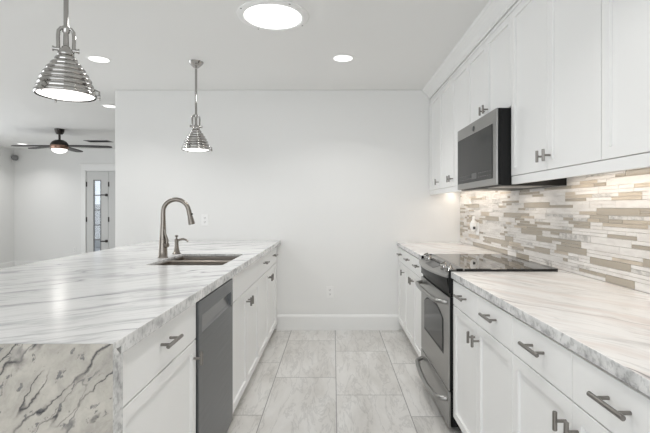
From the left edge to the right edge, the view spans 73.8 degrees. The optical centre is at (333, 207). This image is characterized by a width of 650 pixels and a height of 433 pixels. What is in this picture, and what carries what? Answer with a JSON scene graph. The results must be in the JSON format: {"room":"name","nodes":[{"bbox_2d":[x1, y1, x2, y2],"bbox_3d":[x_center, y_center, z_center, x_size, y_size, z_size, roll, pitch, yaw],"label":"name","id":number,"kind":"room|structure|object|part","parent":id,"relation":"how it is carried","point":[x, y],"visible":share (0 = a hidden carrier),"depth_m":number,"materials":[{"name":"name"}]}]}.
{"room":"kitchen","nodes":[
{"label":"kitchen","id":0,"kind":"room"},
{"bbox_2d":[0,146,13,262],"bbox_3d":[-6.580,0.025,2.922,0.120,2.440,12.085,0,0,0],"label":"wall","id":1,"kind":"structure","parent":0,"point":[6,163],"depth_m":8.63,"materials":[{"name":"white paint"}]},
{"bbox_2d":[0,261,14,268],"bbox_3d":[-6.512,1.166,2.922,0.016,0.158,11.845,0,0,0],"label":"baseboard","id":2,"kind":"structure","parent":1,"relation":"attached to","point":[11,263],"depth_m":8.64,"materials":[{"name":"white paint"}]},
{"bbox_2d":[11,155,17,160],"bbox_3d":[-6.460,-1.008,8.781,0.118,0.107,0.110,0,0,0],"label":"sensor","id":3,"kind":"object","parent":1,"relation":"attached to","point":[13,157],"visible":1,"depth_m":8.74,"materials":[{"name":"grey plastic"}]},
{"bbox_2d":[14,149,114,260],"bbox_3d":[-2.612,0.025,8.905,7.816,2.440,0.120,0,0,0],"label":"wall","id":4,"kind":"structure","parent":0,"point":[47,183],"depth_m":8.85,"materials":[{"name":"white paint"}]},
{"bbox_2d":[14,261,39,265],"bbox_3d":[-5.832,1.166,8.837,1.375,0.158,0.016,0,0,0],"label":"baseboard","id":5,"kind":"structure","parent":4,"relation":"attached to","point":[17,263],"depth_m":8.83,"materials":[{"name":"white paint"}]},
{"bbox_2d":[86,172,107,252],"bbox_3d":[-4.832,0.251,8.834,0.451,1.969,0.106,0,0,0],"label":"door","id":6,"kind":"structure","parent":4,"relation":"in","point":[96,182],"depth_m":8.85,"materials":[{"name":"grey paint"}]},
{"bbox_3d":[-4.827,0.205,8.868,0.132,1.520,0.006,0,0,0],"label":"glass pane","id":7,"kind":"part","parent":6,"relation":"part of","materials":[{"name":"white"}]},
{"bbox_2d":[79,164,114,253],"bbox_3d":[-4.603,0.175,8.828,1.145,2.140,0.035,0,0,0],"label":"trim","id":8,"kind":"structure","parent":4,"relation":"attached to","point":[84,167],"depth_m":8.83,"materials":[{"name":"white paint"}]},
{"bbox_2d":[108,172,114,248],"bbox_3d":[-4.380,0.251,8.861,0.448,1.969,0.052,0,0,0],"label":"door","id":9,"kind":"structure","parent":4,"relation":"in","point":[111,175],"depth_m":8.85,"materials":[{"name":"grey paint"}]},
{"bbox_2d":[0,0,488,148],"bbox_3d":[-2.612,-1.245,2.922,8.056,0.100,12.085,0,0,0],"label":"ceiling","id":10,"kind":"structure","parent":0,"point":[150,44],"depth_m":3.25,"materials":[{"name":"white paint"}]},
{"bbox_2d":[11,128,111,152],"bbox_3d":[-4.175,-1.009,6.893,1.461,0.372,0.857,0,0,0],"label":"ceiling fan","id":11,"kind":"object","parent":10,"relation":"hanging from","point":[57,146],"visible":1,"depth_m":6.58,"materials":[{"name":"brown metal"}]},
{"bbox_3d":[-4.598,-0.940,6.602,0.614,0.023,0.131,0,0,0],"label":"blade","id":12,"kind":"part","parent":11,"relation":"part of","materials":[{"name":"black wood"}]},
{"bbox_3d":[-4.557,-0.940,6.774,0.613,0.023,0.130,0,0,25],"label":"blade","id":13,"kind":"part","parent":11,"relation":"part of","materials":[{"name":"black wood"}]},
{"bbox_3d":[-4.170,-0.855,6.590,0.210,0.064,0.210,0,0,0],"label":"lamp shade","id":14,"kind":"part","parent":11,"relation":"part of","materials":[{"name":"white glass"}]},
{"bbox_3d":[-4.234,-0.940,7.014,0.130,0.023,0.613,0,0,-9],"label":"blade","id":15,"kind":"part","parent":11,"relation":"part of","materials":[{"name":"black wood"}]},
{"bbox_3d":[-3.750,-0.940,6.676,0.613,0.023,0.130,0,0,-12],"label":"blade","id":16,"kind":"part","parent":11,"relation":"part of","materials":[{"name":"black wood"}]},
{"bbox_2d":[33,0,100,102],"bbox_3d":[-1.125,-0.829,1.821,0.240,0.732,0.245,0,0,0],"label":"pendant light","id":17,"kind":"object","parent":10,"relation":"hanging from","point":[63,78],"visible":1,"depth_m":1.79,"materials":[{"name":"silver metal"}]},
{"bbox_3d":[-1.129,-0.569,1.828,0.232,0.196,0.232,0,0,0],"label":"lamp shade","id":18,"kind":"part","parent":17,"relation":"part of","materials":[{"name":"silver metal"}]},
{"bbox_3d":[-1.129,-0.957,1.828,0.019,0.387,0.019,0,0,0],"label":"rod","id":19,"kind":"part","parent":17,"relation":"part of","materials":[{"name":"silver metal"}]},
{"bbox_3d":[-1.129,-0.715,1.828,0.036,0.096,0.036,0,0,0],"label":"socket stem","id":20,"kind":"part","parent":17,"relation":"part of","materials":[{"name":"silver metal"}]},
{"bbox_2d":[83,140,111,141],"bbox_3d":[-4.220,-1.188,7.780,0.420,0.012,0.220,0,0,0],"label":"ceiling vent","id":21,"kind":"object","parent":10,"relation":"in","point":[83,140],"visible":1,"depth_m":7.72,"materials":[{"name":"grey plastic"}]},
{"bbox_2d":[86,55,111,62],"bbox_3d":[-1.887,-1.191,3.484,0.190,0.006,0.190,0,0,0],"label":"recessed light","id":22,"kind":"object","parent":10,"relation":"in","point":[94,58],"visible":1,"depth_m":3.48,"materials":[{"name":"white"}]},
{"bbox_2d":[101,104,114,107],"bbox_3d":[-2.630,-1.191,5.100,0.190,0.006,0.190,0,0,0],"label":"recessed light","id":23,"kind":"object","parent":10,"relation":"in","point":[103,105],"visible":0.71,"depth_m":5.06,"materials":[{"name":"white plastic"}]},
{"bbox_2d":[181,60,211,151],"bbox_3d":[-1.125,-0.829,3.549,0.240,0.732,0.245,0,0,0],"label":"pendant light","id":24,"kind":"object","parent":10,"relation":"hanging from","point":[195,141],"visible":1,"depth_m":3.52,"materials":[{"name":"silver metal"}]},
{"bbox_3d":[-1.129,-0.715,3.556,0.036,0.096,0.036,0,0,0],"label":"socket stem","id":25,"kind":"part","parent":24,"relation":"part of","materials":[{"name":"silver metal"}]},
{"bbox_3d":[-1.129,-0.569,3.556,0.232,0.196,0.232,0,0,0],"label":"lamp shade","id":26,"kind":"part","parent":24,"relation":"part of","materials":[{"name":"silver metal"}]},
{"bbox_3d":[-1.129,-0.957,3.556,0.019,0.387,0.019,0,0,0],"label":"rod","id":27,"kind":"part","parent":24,"relation":"part of","materials":[{"name":"silver metal"}]},
{"bbox_2d":[237,0,308,30],"bbox_3d":[-0.377,-1.182,2.700,0.444,0.024,0.444,0,0,0],"label":"skylight","id":28,"kind":"object","parent":10,"relation":"attached to","point":[269,15],"visible":1,"depth_m":2.65,"materials":[{"name":"white paint"}]},
{"bbox_2d":[244,4,300,28],"bbox_3d":[-0.377,-1.182,2.700,0.353,0.024,0.353,0,0,0],"label":"diffuser","id":29,"kind":"object","parent":28,"relation":"attached to","point":[259,16],"depth_m":2.66,"materials":[{"name":"white plastic"}]},
{"bbox_2d":[331,54,354,61],"bbox_3d":[0.076,-1.191,3.460,0.190,0.006,0.190,0,0,0],"label":"recessed light","id":30,"kind":"object","parent":10,"relation":"in","point":[339,57],"visible":1,"depth_m":3.46,"materials":[{"name":"white paint"}]},
{"bbox_2d":[115,90,460,329],"bbox_3d":[-0.463,0.025,4.462,3.518,2.440,0.120,0,0,0],"label":"wall","id":31,"kind":"structure","parent":0,"point":[341,178],"depth_m":4.40,"materials":[{"name":"white paint"}]},
{"bbox_2d":[201,214,208,225],"bbox_3d":[-1.306,0.127,4.397,0.072,0.116,0.009,0,0,0],"label":"wall outlet","id":32,"kind":"object","parent":31,"relation":"attached to","point":[204,217],"visible":1,"depth_m":4.39,"materials":[{"name":"white plastic"}]},
{"bbox_2d":[326,286,332,297],"bbox_3d":[-0.036,0.859,4.397,0.072,0.116,0.009,0,0,0],"label":"wall outlet","id":33,"kind":"object","parent":31,"relation":"attached to","point":[329,289],"visible":1,"depth_m":4.39,"materials":[{"name":"white plastic"}]},
{"bbox_2d":[277,314,398,329],"bbox_3d":[0.045,1.166,4.394,1.240,0.158,0.016,0,0,0],"label":"baseboard","id":34,"kind":"structure","parent":31,"relation":"attached to","point":[284,321],"depth_m":4.39,"materials":[{"name":"white paint"}]},
{"bbox_2d":[422,0,518,98],"bbox_3d":[0.953,-1.147,2.590,0.106,0.094,3.623,0,0,0],"label":"trim","id":35,"kind":"structure","parent":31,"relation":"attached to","point":[494,11],"depth_m":2.97,"materials":[{"name":"white paint"}]},
{"bbox_2d":[227,330,461,432],"bbox_3d":[-2.612,1.295,2.922,8.056,0.100,12.085,0,0,0],"label":"floor","id":36,"kind":"structure","parent":0,"point":[302,381],"depth_m":3.00,"materials":[{"name":"tile"}]},
{"bbox_2d":[0,240,280,432],"bbox_3d":[-1.168,0.788,2.727,1.264,0.914,3.349,0,0,0],"label":"countertop","id":37,"kind":"structure","parent":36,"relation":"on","point":[67,324],"depth_m":1.29,"materials":[{"name":"white stone"}]},
{"bbox_2d":[157,197,194,257],"bbox_3d":[-1.034,0.132,2.849,0.244,0.398,0.068,0,0,0],"label":"faucet","id":38,"kind":"object","parent":37,"relation":"on","point":[163,239],"visible":1,"depth_m":2.83,"materials":[{"name":"silver metal"}]},
{"bbox_3d":[-1.091,0.203,2.832,0.026,0.121,0.035,0,0,27],"label":"lever","id":39,"kind":"part","parent":38,"relation":"part of","materials":[{"name":"silver metal"}]},
{"bbox_2d":[172,235,187,253],"bbox_3d":[-1.091,0.264,3.090,0.117,0.134,0.058,0,0,0],"label":"soap dispenser","id":40,"kind":"object","parent":37,"relation":"on","point":[176,241],"visible":1,"depth_m":3.08,"materials":[{"name":"silver metal"}]},
{"bbox_2d":[156,256,238,264],"bbox_3d":[-0.863,0.454,2.792,0.457,0.208,0.627,0,0,0],"label":"sink","id":41,"kind":"object","parent":37,"relation":"in","point":[183,260],"visible":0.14,"depth_m":2.86,"materials":[{"name":"silver metal"}]},
{"bbox_3d":[-0.863,0.454,2.670,0.457,0.208,0.382,0,0,0],"label":"bowl","id":42,"kind":"part","parent":41,"relation":"part of","materials":[{"name":"silver metal"}]},
{"bbox_3d":[-0.863,0.439,2.987,0.457,0.178,0.237,0,0,0],"label":"bowl","id":43,"kind":"part","parent":41,"relation":"part of","materials":[{"name":"silver metal"}]},
{"bbox_2d":[123,303,202,432],"bbox_3d":[-0.840,0.806,1.433,0.640,0.878,0.657,0,0,0],"label":"base cabinet","id":44,"kind":"object","parent":36,"relation":"on","point":[159,371],"visible":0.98,"depth_m":1.44,"materials":[{"name":"white paint"}]},
{"bbox_3d":[-0.569,0.842,1.439,0.020,0.611,0.639,0,0,0],"label":"door","id":45,"kind":"part","parent":44,"relation":"part of","materials":[{"name":"white paint"}]},
{"bbox_3d":[-0.539,0.444,1.440,0.039,0.013,0.128,0,0,0],"label":"bar pull","id":46,"kind":"part","parent":44,"relation":"part of","materials":[{"name":"silver metal"}]},
{"bbox_3d":[-0.540,0.603,1.730,0.039,0.054,0.013,0,0,0],"label":"bar knob","id":47,"kind":"part","parent":44,"relation":"part of","materials":[{"name":"silver metal"}]},
{"bbox_2d":[195,278,232,432],"bbox_3d":[-0.845,0.812,2.067,0.590,0.866,0.600,0,0,0],"label":"dishwasher","id":48,"kind":"object","parent":36,"relation":"on","point":[214,311],"visible":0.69,"depth_m":2.02,"materials":[{"name":"grey metal"}]},
{"bbox_3d":[-0.568,0.488,2.067,0.033,0.070,0.510,0,0,0],"label":"pocket handle","id":49,"kind":"part","parent":48,"relation":"part of","materials":[{"name":"silver metal"}]},
{"bbox_2d":[232,259,258,412],"bbox_3d":[-0.840,0.806,2.804,0.640,0.877,0.863,0,0,0],"label":"base cabinet","id":50,"kind":"object","parent":36,"relation":"on","point":[246,282],"visible":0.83,"depth_m":2.76,"materials":[{"name":"white paint"}]},
{"bbox_3d":[-0.569,0.842,2.589,0.020,0.611,0.427,0,0,0],"label":"door","id":51,"kind":"part","parent":50,"relation":"part of","materials":[{"name":"white paint"}]},
{"bbox_3d":[-0.569,0.842,3.020,0.020,0.611,0.429,0,0,0],"label":"door","id":52,"kind":"part","parent":50,"relation":"part of","materials":[{"name":"white paint"}]},
{"bbox_2d":[259,247,277,358],"bbox_3d":[-0.840,0.806,3.817,0.640,0.878,1.161,0,0,0],"label":"base cabinet","id":53,"kind":"object","parent":36,"relation":"on","point":[268,262],"visible":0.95,"depth_m":3.70,"materials":[{"name":"white paint"}]},
{"bbox_3d":[-0.569,0.455,3.489,0.020,0.152,0.499,0,0,0],"label":"drawer","id":54,"kind":"part","parent":53,"relation":"part of","materials":[{"name":"white paint"}]},
{"bbox_3d":[-0.569,0.842,3.489,0.020,0.611,0.499,0,0,0],"label":"door","id":55,"kind":"part","parent":53,"relation":"part of","materials":[{"name":"white paint"}]},
{"bbox_3d":[-0.569,0.842,3.995,0.020,0.611,0.507,0,0,0],"label":"door","id":56,"kind":"part","parent":53,"relation":"part of","materials":[{"name":"white paint"}]},
{"bbox_3d":[-0.569,0.455,3.995,0.020,0.152,0.507,0,0,0],"label":"drawer","id":57,"kind":"part","parent":53,"relation":"part of","materials":[{"name":"white paint"}]},
{"bbox_2d":[396,247,404,330],"bbox_3d":[0.938,0.817,4.191,0.640,0.857,0.412,0,0,0],"label":"base cabinet","id":58,"kind":"object","parent":36,"relation":"on","point":[401,252],"visible":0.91,"depth_m":4.19,"materials":[{"name":"white paint"}]},
{"bbox_3d":[0.667,0.466,4.191,0.020,0.131,0.410,0,0,0],"label":"drawer","id":59,"kind":"part","parent":58,"relation":"part of","materials":[{"name":"white paint"}]},
{"bbox_3d":[0.667,0.842,4.191,0.020,0.611,0.410,0,0,0],"label":"door","id":60,"kind":"part","parent":58,"relation":"part of","materials":[{"name":"white paint"}]},
{"bbox_2d":[403,251,422,356],"bbox_3d":[0.938,0.817,3.568,0.640,0.857,0.832,0,0,0],"label":"base cabinet","id":61,"kind":"object","parent":36,"relation":"on","point":[413,273],"visible":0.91,"depth_m":3.56,"materials":[{"name":"white paint"}]},
{"bbox_3d":[0.667,0.466,3.776,0.020,0.131,0.414,0,0,0],"label":"drawer","id":62,"kind":"part","parent":61,"relation":"part of","materials":[{"name":"white paint"}]},
{"bbox_3d":[0.667,0.842,3.776,0.020,0.611,0.414,0,0,0],"label":"door","id":63,"kind":"part","parent":61,"relation":"part of","materials":[{"name":"white paint"}]},
{"bbox_3d":[0.667,0.842,3.360,0.020,0.611,0.413,0,0,0],"label":"door","id":64,"kind":"part","parent":61,"relation":"part of","materials":[{"name":"white paint"}]},
{"bbox_3d":[0.667,0.466,3.360,0.020,0.131,0.413,0,0,0],"label":"drawer","id":65,"kind":"part","parent":61,"relation":"part of","materials":[{"name":"white paint"}]},
{"bbox_2d":[397,242,509,258],"bbox_3d":[0.970,0.370,3.775,0.649,0.036,1.252,0,0,0],"label":"countertop","id":66,"kind":"structure","parent":61,"relation":"on","point":[417,249],"depth_m":3.72,"materials":[{"name":"white stone"}]},
{"bbox_2d":[453,280,514,432],"bbox_3d":[0.938,0.817,1.983,0.640,0.857,0.789,0,0,0],"label":"base cabinet","id":67,"kind":"object","parent":36,"relation":"on","point":[483,353],"visible":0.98,"depth_m":1.94,"materials":[{"name":"white paint"}]},
{"bbox_3d":[0.637,0.455,2.180,0.039,0.013,0.128,0,0,0],"label":"bar pull","id":68,"kind":"part","parent":67,"relation":"part of","materials":[{"name":"silver metal"}]},
{"bbox_3d":[0.667,0.842,2.180,0.020,0.611,0.392,0,0,0],"label":"door","id":69,"kind":"part","parent":67,"relation":"part of","materials":[{"name":"white paint"}]},
{"bbox_3d":[0.667,0.466,2.180,0.020,0.131,0.392,0,0,0],"label":"drawer","id":70,"kind":"part","parent":67,"relation":"part of","materials":[{"name":"white paint"}]},
{"bbox_3d":[0.638,0.603,2.013,0.039,0.054,0.013,0,0,0],"label":"bar knob","id":71,"kind":"part","parent":67,"relation":"part of","materials":[{"name":"silver metal"}]},
{"bbox_3d":[0.638,0.603,1.953,0.039,0.054,0.013,0,0,0],"label":"bar knob","id":72,"kind":"part","parent":67,"relation":"part of","materials":[{"name":"silver metal"}]},
{"bbox_3d":[0.637,0.455,1.786,0.039,0.013,0.128,0,0,0],"label":"bar pull","id":73,"kind":"part","parent":67,"relation":"part of","materials":[{"name":"silver metal"}]},
{"bbox_3d":[0.667,0.842,1.786,0.020,0.611,0.392,0,0,0],"label":"door","id":74,"kind":"part","parent":67,"relation":"part of","materials":[{"name":"white paint"}]},
{"bbox_3d":[0.667,0.466,1.786,0.020,0.131,0.392,0,0,0],"label":"drawer","id":75,"kind":"part","parent":67,"relation":"part of","materials":[{"name":"white paint"}]},
{"bbox_2d":[415,252,557,430],"bbox_3d":[0.903,0.781,2.765,0.685,0.928,0.764,0,0,0],"label":"range","id":76,"kind":"object","parent":36,"relation":"on","point":[435,371],"visible":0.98,"depth_m":2.60,"materials":[{"name":"silver metal"}]},
{"bbox_3d":[0.600,1.089,2.765,0.073,0.057,0.678,0,0,0],"label":"handle","id":77,"kind":"part","parent":76,"relation":"part of","materials":[{"name":"silver metal"}]},
{"bbox_3d":[0.599,0.532,2.765,0.076,0.028,0.677,0,0,0],"label":"handle","id":78,"kind":"part","parent":76,"relation":"part of","materials":[{"name":"silver metal"}]},
{"bbox_3d":[0.640,0.755,2.765,0.008,0.516,0.752,0,0,0],"label":"oven door","id":79,"kind":"part","parent":76,"relation":"part of","materials":[{"name":"silver metal"}]},
{"bbox_3d":[0.641,1.117,2.765,0.014,0.196,0.752,0,0,0],"label":"storage drawer","id":80,"kind":"part","parent":76,"relation":"part of","materials":[{"name":"silver metal"}]},
{"bbox_3d":[0.643,0.365,2.765,0.141,0.050,0.732,0,0,0],"label":"control panel","id":81,"kind":"part","parent":76,"relation":"part of","materials":[{"name":"silver metal"}]},
{"bbox_3d":[0.655,0.345,2.560,0.050,0.039,0.050,0,0,0],"label":"knob","id":82,"kind":"part","parent":76,"relation":"part of","materials":[{"name":"silver metal"}]},
{"bbox_3d":[0.662,0.345,2.470,0.050,0.041,0.050,0,0,0],"label":"knob","id":83,"kind":"part","parent":76,"relation":"part of","materials":[{"name":"silver metal"}]},
{"bbox_2d":[434,254,557,270],"bbox_3d":[0.980,0.343,2.765,0.515,0.010,0.764,0,0,0],"label":"cooktop","id":84,"kind":"object","parent":76,"relation":"in","point":[465,262],"depth_m":2.61,"materials":[{"name":"black glass"}]},
{"bbox_2d":[513,317,649,432],"bbox_3d":[0.938,0.817,1.193,0.640,0.857,0.789,0,0,0],"label":"base cabinet","id":85,"kind":"object","parent":36,"relation":"on","point":[556,389],"visible":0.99,"depth_m":1.23,"materials":[{"name":"white paint"}]},
{"bbox_3d":[0.637,0.455,1.391,0.039,0.013,0.128,0,0,0],"label":"bar pull","id":86,"kind":"part","parent":85,"relation":"part of","materials":[{"name":"silver metal"}]},
{"bbox_3d":[0.667,0.842,1.391,0.020,0.611,0.392,0,0,0],"label":"door","id":87,"kind":"part","parent":85,"relation":"part of","materials":[{"name":"white paint"}]},
{"bbox_3d":[0.667,0.466,1.391,0.020,0.131,0.392,0,0,0],"label":"drawer","id":88,"kind":"part","parent":85,"relation":"part of","materials":[{"name":"white paint"}]},
{"bbox_2d":[451,256,649,396],"bbox_3d":[0.970,0.370,1.969,0.649,0.036,2.358,0,0,0],"label":"countertop","id":89,"kind":"structure","parent":85,"relation":"on","point":[607,324],"depth_m":1.48,"materials":[{"name":"white stone"}]},
{"bbox_3d":[0.638,0.603,1.223,0.039,0.054,0.013,0,0,0],"label":"bar knob","id":90,"kind":"part","parent":85,"relation":"part of","materials":[{"name":"silver metal"}]},
{"bbox_3d":[0.638,0.603,1.163,0.039,0.054,0.013,0,0,0],"label":"bar knob","id":91,"kind":"part","parent":85,"relation":"part of","materials":[{"name":"silver metal"}]},
{"bbox_3d":[0.667,0.842,0.996,0.020,0.611,0.392,0,0,0],"label":"door","id":92,"kind":"part","parent":85,"relation":"part of","materials":[{"name":"white paint"}]},
{"bbox_3d":[0.637,0.455,0.996,0.039,0.013,0.128,0,0,0],"label":"bar pull","id":93,"kind":"part","parent":85,"relation":"part of","materials":[{"name":"silver metal"}]},
{"bbox_3d":[0.667,0.466,0.996,0.020,0.131,0.392,0,0,0],"label":"drawer","id":94,"kind":"part","parent":85,"relation":"part of","materials":[{"name":"white paint"}]},
{"bbox_3d":[1.356,0.025,2.922,0.120,2.440,12.085,0,0,0],"label":"wall","id":95,"kind":"structure","parent":0,"visible":0},
{"bbox_2d":[430,89,439,189],"bbox_3d":[1.111,-0.635,4.191,0.350,0.929,0.412,0,0,0],"label":"upper cabinet","id":96,"kind":"object","parent":95,"relation":"attached to","point":[434,101],"visible":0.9,"depth_m":4.23,"materials":[{"name":"white paint"}]},
{"bbox_2d":[439,58,467,188],"bbox_3d":[1.111,-0.635,3.568,0.350,0.929,0.832,0,0,0],"label":"upper cabinet","id":97,"kind":"object","parent":95,"relation":"attached to","point":[453,95],"visible":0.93,"depth_m":3.55,"materials":[{"name":"white paint"}]},
{"bbox_3d":[0.985,-0.621,3.776,0.020,0.896,0.414,0,0,0],"label":"door","id":98,"kind":"part","parent":97,"relation":"part of","materials":[{"name":"white paint"}]},
{"bbox_3d":[0.985,-0.621,3.360,0.020,0.896,0.413,0,0,0],"label":"door","id":99,"kind":"part","parent":97,"relation":"part of","materials":[{"name":"white paint"}]},
{"bbox_2d":[430,153,649,194],"bbox_3d":[0.988,-0.148,2.588,0.020,0.043,3.620,0,0,0],"label":"trim","id":100,"kind":"structure","parent":97,"relation":"attached to","point":[638,161],"depth_m":1.69,"materials":[{"name":"white paint"}]},
{"bbox_2d":[468,9,510,124],"bbox_3d":[1.111,-0.828,2.765,0.350,0.545,0.769,0,0,0],"label":"upper cabinet","id":101,"kind":"object","parent":95,"relation":"attached to","point":[489,64],"visible":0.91,"depth_m":2.70,"materials":[{"name":"white paint"}]},
{"bbox_3d":[0.985,-0.813,2.958,0.020,0.512,0.382,0,0,0],"label":"door","id":102,"kind":"part","parent":101,"relation":"part of","materials":[{"name":"white paint"}]},
{"bbox_3d":[0.985,-0.813,2.572,0.020,0.512,0.382,0,0,0],"label":"door","id":103,"kind":"part","parent":101,"relation":"part of","materials":[{"name":"white paint"}]},
{"bbox_2d":[458,108,566,190],"bbox_3d":[1.091,-0.335,2.764,0.390,0.432,0.757,0,0,0],"label":"microwave","id":104,"kind":"object","parent":101,"relation":"attached to","point":[484,145],"visible":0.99,"depth_m":2.52,"materials":[{"name":"silver metal"}]},
{"bbox_3d":[0.899,-0.320,2.787,0.002,0.309,0.676,0,0,0],"label":"door glass","id":105,"kind":"part","parent":104,"relation":"part of","materials":[{"name":"grey glass"}]},
{"bbox_3d":[0.904,-0.339,2.765,0.009,0.425,0.756,0,0,0],"label":"door frame","id":106,"kind":"part","parent":104,"relation":"part of","materials":[{"name":"silver metal"}]},
{"bbox_2d":[460,167,649,292],"bbox_3d":[1.291,0.091,2.595,0.008,0.520,3.611,0,0,0],"label":"tile backsplash","id":107,"kind":"structure","parent":95,"relation":"attached to","point":[597,226],"depth_m":2.28,"materials":[{"name":"white tile"}]},
{"bbox_2d":[470,216,476,230],"bbox_3d":[1.252,0.143,3.869,0.062,0.134,0.067,0,0,0],"label":"plug","id":108,"kind":"object","parent":107,"relation":"attached to","point":[473,225],"visible":1,"depth_m":3.85,"materials":[{"name":"white plastic"}]},
{"bbox_2d":[476,222,478,235],"bbox_3d":[1.282,0.190,3.860,0.009,0.116,0.072,0,0,0],"label":"wall outlet","id":109,"kind":"object","parent":107,"relation":"attached to","point":[477,229],"visible":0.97,"depth_m":3.84,"materials":[{"name":"white plastic"}]},
{"bbox_2d":[511,0,603,175],"bbox_3d":[1.111,-0.635,1.978,0.350,0.929,0.799,0,0,0],"label":"upper cabinet","id":110,"kind":"object","parent":95,"relation":"attached to","point":[556,45],"visible":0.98,"depth_m":1.92,"materials":[{"name":"white paint"}]},
{"bbox_3d":[0.985,-0.621,2.178,0.020,0.896,0.397,0,0,0],"label":"door","id":111,"kind":"part","parent":110,"relation":"part of","materials":[{"name":"white paint"}]},
{"bbox_3d":[0.956,-0.236,2.008,0.039,0.054,0.013,0,0,0],"label":"bar knob","id":112,"kind":"part","parent":110,"relation":"part of","materials":[{"name":"silver metal"}]},
{"bbox_3d":[0.956,-0.236,1.948,0.039,0.054,0.013,0,0,0],"label":"bar knob","id":113,"kind":"part","parent":110,"relation":"part of","materials":[{"name":"silver metal"}]},
{"bbox_3d":[0.985,-0.621,1.778,0.020,0.896,0.397,0,0,0],"label":"door","id":114,"kind":"part","parent":110,"relation":"part of","materials":[{"name":"white paint"}]},
{"bbox_2d":[602,0,649,159],"bbox_3d":[1.130,-0.635,1.177,0.311,0.929,0.797,0,0,0],"label":"upper cabinet","id":115,"kind":"object","parent":95,"relation":"attached to","point":[625,23],"visible":0.94,"depth_m":1.47,"materials":[{"name":"white paint"}]}
]}

